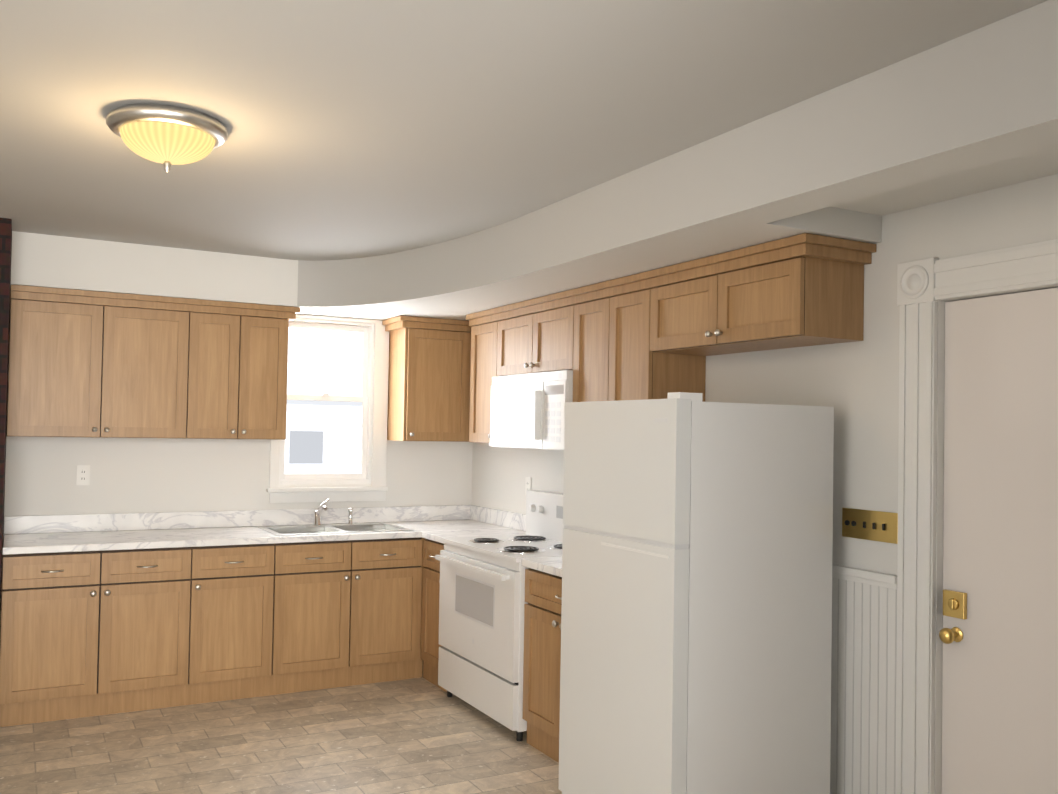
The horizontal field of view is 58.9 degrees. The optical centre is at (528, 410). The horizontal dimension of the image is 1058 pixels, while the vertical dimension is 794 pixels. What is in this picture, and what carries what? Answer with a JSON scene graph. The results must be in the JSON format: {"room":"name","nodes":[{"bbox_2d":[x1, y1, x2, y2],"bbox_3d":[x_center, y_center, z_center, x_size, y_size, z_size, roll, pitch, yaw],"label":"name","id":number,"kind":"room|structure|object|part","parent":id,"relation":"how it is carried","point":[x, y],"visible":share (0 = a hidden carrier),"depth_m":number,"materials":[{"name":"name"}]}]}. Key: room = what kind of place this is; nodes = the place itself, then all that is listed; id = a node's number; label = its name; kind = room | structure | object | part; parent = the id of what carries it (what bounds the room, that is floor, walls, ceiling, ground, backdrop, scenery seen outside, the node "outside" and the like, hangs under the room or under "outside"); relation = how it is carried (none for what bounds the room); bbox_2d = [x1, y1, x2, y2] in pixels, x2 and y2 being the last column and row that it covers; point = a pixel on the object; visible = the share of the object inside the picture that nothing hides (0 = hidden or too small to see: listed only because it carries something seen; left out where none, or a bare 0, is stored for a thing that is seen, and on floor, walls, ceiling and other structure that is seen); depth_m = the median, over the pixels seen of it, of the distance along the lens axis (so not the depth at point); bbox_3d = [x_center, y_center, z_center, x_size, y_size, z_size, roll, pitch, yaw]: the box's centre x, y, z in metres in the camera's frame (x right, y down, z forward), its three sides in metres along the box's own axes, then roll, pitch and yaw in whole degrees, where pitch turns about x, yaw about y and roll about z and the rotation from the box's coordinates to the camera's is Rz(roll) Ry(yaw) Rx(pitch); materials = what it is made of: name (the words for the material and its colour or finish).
{"room":"kitchen","nodes":[
{"label":"kitchen","id":0,"kind":"room"},
{"bbox_2d":[3,302,472,539],"bbox_3d":[-2.321,0.348,5.710,4.540,2.570,0.120,2,-1,-29],"label":"wall","id":1,"kind":"structure","parent":0,"point":[140,475],"depth_m":5.73,"materials":[{"name":"paint"}]},
{"bbox_2d":[76,465,89,484],"bbox_3d":[-2.607,0.378,5.478,0.070,0.116,0.008,2,-1,-29],"label":"duplex electrical outlet","id":2,"kind":"object","parent":1,"relation":"attached to","point":[83,475],"visible":1,"depth_m":5.47,"materials":[{"name":"white plastic"}]},
{"bbox_2d":[7,289,202,438],"bbox_3d":[-2.438,-0.236,5.394,0.974,0.780,0.329,2,-1,-29],"label":"upper cabinet","id":3,"kind":"object","parent":1,"relation":"attached to","point":[86,363],"depth_m":5.24,"materials":[{"name":"brown wood"}]},
{"bbox_2d":[4,505,467,533],"bbox_3d":[-1.681,0.684,5.971,2.903,0.101,0.021,2,-1,-29],"label":"backsplash","id":4,"kind":"structure","parent":1,"relation":"attached to","point":[100,522],"depth_m":5.82,"materials":[{"name":"stone"}]},
{"bbox_2d":[199,305,290,439],"bbox_3d":[-1.835,-0.218,5.723,0.640,0.780,0.329,2,-1,-29],"label":"upper cabinet","id":5,"kind":"object","parent":1,"relation":"attached to","point":[245,347],"depth_m":5.61,"materials":[{"name":"brown wood"}]},
{"bbox_2d":[267,314,388,502],"bbox_3d":[-1.335,-0.009,6.226,0.802,1.222,0.163,2,-1,-29],"label":"window","id":6,"kind":"structure","parent":1,"relation":"in","point":[376,489],"depth_m":6.31,"materials":[{"name":"white wood"}]},
{"bbox_2d":[382,315,470,441],"bbox_3d":[-0.616,-0.198,6.368,0.700,0.811,0.365,2,-1,-29],"label":"upper cabinet","id":7,"kind":"object","parent":1,"relation":"attached to","point":[429,379],"visible":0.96,"depth_m":6.22,"materials":[{"name":"brown wood"}]},
{"bbox_2d":[0,670,561,793],"bbox_3d":[-0.284,1.643,2.406,5.020,0.100,7.840,2,-1,-29],"label":"floor","id":8,"kind":"structure","parent":0,"point":[421,735],"depth_m":4.49,"materials":[{"name":"tile"}]},
{"bbox_2d":[0,218,11,615],"bbox_3d":[-3.050,0.316,4.845,0.591,2.569,0.699,2,-1,-29],"label":"chimney column","id":9,"kind":"structure","parent":8,"relation":"on","point":[5,255],"depth_m":4.69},
{"bbox_2d":[0,546,207,726],"bbox_3d":[-2.393,1.183,5.235,0.975,0.876,0.619,2,-1,-29],"label":"base cabinet","id":10,"kind":"object","parent":8,"relation":"on","point":[90,633],"depth_m":4.96,"materials":[{"name":"brown wood"}]},
{"bbox_2d":[2,522,503,554],"bbox_3d":[-1.532,0.750,5.695,2.903,0.037,0.646,2,-1,-29],"label":"countertop","id":11,"kind":"structure","parent":10,"relation":"on","point":[31,543],"depth_m":5.28,"materials":[{"name":"stone"}]},
{"bbox_2d":[312,499,328,525],"bbox_3d":[-1.301,0.651,5.964,0.109,0.171,0.214,2,-1,-29],"label":"faucet","id":12,"kind":"object","parent":11,"relation":"on","point":[317,518],"visible":1,"depth_m":6.00,"materials":[{"name":"silver metal"}]},
{"bbox_2d":[258,522,412,534],"bbox_3d":[-1.213,0.755,5.870,0.856,0.037,0.496,2,-1,-29],"label":"double-bowl sink","id":13,"kind":"object","parent":11,"relation":"in","point":[325,528],"visible":0.79,"depth_m":5.95,"materials":[{"name":"silver metal"}]},
{"bbox_2d":[347,508,353,524],"bbox_3d":[-1.167,0.689,6.124,0.044,0.108,0.044,2,-1,-29],"label":"sprayer","id":14,"kind":"object","parent":13,"relation":"on","point":[350,511],"visible":1,"depth_m":6.11,"materials":[{"name":"silver metal"}]},
{"bbox_2d":[204,543,287,702],"bbox_3d":[-1.818,1.200,5.548,0.579,0.876,0.619,2,-1,-29],"label":"base cabinet","id":15,"kind":"object","parent":8,"relation":"on","point":[246,586],"depth_m":5.32,"materials":[{"name":"brown wood"}]},
{"bbox_2d":[284,537,423,693],"bbox_3d":[-1.244,1.217,5.861,0.973,0.876,0.619,2,-1,-29],"label":"base cabinet","id":16,"kind":"object","parent":8,"relation":"on","point":[355,606],"depth_m":5.62,"materials":[{"name":"brown wood"}]},
{"bbox_2d":[390,519,484,526],"bbox_3d":[-0.548,0.779,6.239,0.653,0.037,0.450,2,-1,-29],"label":"countertop","id":17,"kind":"structure","parent":16,"relation":"on","point":[467,522],"depth_m":6.32,"materials":[{"name":"stone"}]},
{"bbox_2d":[421,539,446,691],"bbox_3d":[-0.324,1.232,5.805,0.650,0.876,0.401,2,-1,-29],"label":"base cabinet","id":18,"kind":"object","parent":8,"relation":"on","point":[430,645],"visible":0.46,"depth_m":5.72,"materials":[{"name":"brown wood"}]},
{"bbox_2d":[418,527,525,543],"bbox_3d":[-0.302,0.773,5.787,0.653,0.037,0.338,2,-1,-29],"label":"countertop","id":19,"kind":"structure","parent":18,"relation":"on","point":[434,530],"depth_m":5.82,"materials":[{"name":"stone"}]},
{"bbox_2d":[435,490,563,740],"bbox_3d":[-0.036,1.069,5.192,0.697,1.185,0.948,2,-1,-29],"label":"range","id":20,"kind":"object","parent":8,"relation":"on","point":[482,602],"visible":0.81,"depth_m":5.01,"materials":[{"name":"white metal"}]},
{"bbox_2d":[523,568,561,762],"bbox_3d":[0.408,1.214,4.464,0.650,0.876,0.748,2,-1,-29],"label":"base cabinet","id":21,"kind":"object","parent":8,"relation":"on","point":[542,656],"visible":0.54,"depth_m":4.50,"materials":[{"name":"brown wood"}]},
{"bbox_2d":[521,556,561,576],"bbox_3d":[0.421,0.756,4.476,0.642,0.037,0.748,2,-1,-29],"label":"countertop","id":22,"kind":"structure","parent":21,"relation":"on","point":[551,565],"depth_m":4.52,"materials":[{"name":"stone"}]},
{"bbox_2d":[558,392,833,793],"bbox_3d":[0.643,0.794,3.723,0.756,1.690,0.753,2,-1,-29],"label":"refrigerator","id":23,"kind":"object","parent":8,"relation":"on","point":[696,619],"visible":1,"depth_m":3.42,"materials":[{"name":"white metal"}]},
{"bbox_2d":[0,0,1046,260],"bbox_3d":[-0.238,-1.026,2.467,5.020,0.100,7.840,2,-1,-29],"label":"ceiling","id":24,"kind":"structure","parent":0,"point":[362,128],"depth_m":2.89,"materials":[{"name":"paint"}]},
{"bbox_2d":[106,103,227,171],"bbox_3d":[-1.218,-0.889,3.160,0.384,0.173,0.384,2,-1,-29],"label":"ceiling light fixture","id":25,"kind":"object","parent":24,"relation":"attached to","point":[167,136],"visible":1,"depth_m":3.05,"materials":[{"name":"yellow glass"}]},
{"bbox_3d":[-1.219,-0.883,3.160,0.300,0.088,0.300,2,-1,-29],"label":"ceiling light glass","id":26,"kind":"part","parent":25,"relation":"part of","materials":[{"name":"yellow glass"}]},
{"bbox_2d":[11,0,1057,320],"bbox_3d":[-0.368,-0.808,3.645,2.906,0.284,5.398,2,-1,-29],"label":"soffit ceiling","id":27,"kind":"structure","parent":24,"relation":"attached to","point":[981,96],"depth_m":3.43,"materials":[{"name":"paint"}]},
{"bbox_2d":[325,312,343,314],"bbox_3d":[-1.249,-0.624,6.011,0.124,0.006,0.124,2,-1,-29],"label":"recessed light","id":28,"kind":"object","parent":27,"relation":"in","point":[335,313],"visible":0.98,"depth_m":6.01,"materials":[{"name":"white"}]},
{"bbox_2d":[830,146,1057,215],"bbox_3d":[1.516,-0.848,2.624,0.577,0.184,1.799,2,-1,-29],"label":"ceiling","id":29,"kind":"structure","parent":24,"relation":"attached to","point":[1025,167],"depth_m":3.09,"materials":[{"name":"paint"}]},
{"bbox_2d":[472,174,1057,772],"bbox_3d":[1.468,0.361,3.379,0.120,2.570,7.840,2,-1,-29],"label":"wall","id":30,"kind":"structure","parent":0,"point":[854,386],"depth_m":3.58,"materials":[{"name":"paint"}]},
{"bbox_2d":[466,313,497,442],"bbox_3d":[-0.143,-0.185,5.886,0.329,0.780,0.379,2,-1,-29],"label":"upper cabinet","id":31,"kind":"object","parent":30,"relation":"attached to","point":[484,329],"depth_m":5.84,"materials":[{"name":"brown wood"}]},
{"bbox_2d":[468,505,525,530],"bbox_3d":[-0.173,0.715,6.217,0.019,0.101,0.968,2,-1,-29],"label":"backsplash","id":32,"kind":"structure","parent":30,"relation":"attached to","point":[477,513],"depth_m":6.26,"materials":[{"name":"stone"}]},
{"bbox_2d":[525,477,531,494],"bbox_3d":[-0.005,0.480,5.935,0.008,0.116,0.070,2,-1,-29],"label":"outlet","id":33,"kind":"object","parent":30,"relation":"attached to","point":[528,480],"visible":0.83,"depth_m":5.93,"materials":[{"name":"white plastic"}]},
{"bbox_2d":[494,293,573,376],"bbox_3d":[0.163,-0.393,5.337,0.329,0.378,0.880,2,-1,-29],"label":"upper cabinet","id":34,"kind":"object","parent":30,"relation":"attached to","point":[536,338],"depth_m":5.22,"materials":[{"name":"brown wood"}]},
{"bbox_2d":[490,370,572,449],"bbox_3d":[0.124,0.006,5.310,0.404,0.416,0.872,2,-1,-29],"label":"microwave","id":35,"kind":"object","parent":34,"relation":"attached to","point":[527,410],"visible":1,"depth_m":5.17,"materials":[{"name":"white"}]},
{"bbox_2d":[570,277,705,401],"bbox_3d":[0.531,-0.201,4.650,0.329,0.780,0.669,2,-1,-29],"label":"upper cabinet","id":36,"kind":"object","parent":30,"relation":"attached to","point":[610,359],"depth_m":4.49,"materials":[{"name":"brown wood"}]},
{"bbox_2d":[650,241,869,356],"bbox_3d":[0.922,-0.434,3.948,0.329,0.333,0.940,2,-1,-29],"label":"upper cabinet","id":37,"kind":"object","parent":30,"relation":"attached to","point":[661,333],"depth_m":3.67,"materials":[{"name":"brown wood"}]},
{"bbox_2d":[830,564,896,793],"bbox_3d":[1.102,1.129,3.848,0.027,1.037,0.986,2,-1,-29],"label":"wainscot panel","id":38,"kind":"object","parent":30,"relation":"attached to","point":[863,684],"visible":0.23,"depth_m":3.55,"materials":[{"name":"white wood"}]},
{"bbox_2d":[842,508,897,543],"bbox_3d":[1.294,0.434,3.550,0.014,0.113,0.262,2,-1,-29],"label":"switch plate","id":39,"kind":"object","parent":30,"relation":"attached to","point":[880,526],"visible":1,"depth_m":3.54,"materials":[{"name":"gold metal"}]},
{"bbox_2d":[895,239,1057,793],"bbox_3d":[1.663,0.547,2.962,0.166,2.185,1.121,2,-1,-29],"label":"door frame","id":40,"kind":"structure","parent":30,"relation":"attached to","point":[925,286],"depth_m":3.32,"materials":[{"name":"white wood"}]},
{"bbox_2d":[939,287,1057,793],"bbox_3d":[1.643,0.621,2.950,0.110,2.025,0.807,2,-1,-29],"label":"entry door","id":41,"kind":"structure","parent":30,"relation":"in","point":[998,634],"depth_m":3.12,"materials":[{"name":"white paint"}]},
{"label":"outside","id":42,"kind":"structure","parent":0,"visible":0},
{"bbox_2d":[284,327,362,473],"bbox_3d":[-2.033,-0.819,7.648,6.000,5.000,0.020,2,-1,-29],"label":"window panes","id":43,"kind":"structure","parent":42,"point":[323,437],"depth_m":7.80,"materials":[{"name":"glass"}]}
]}

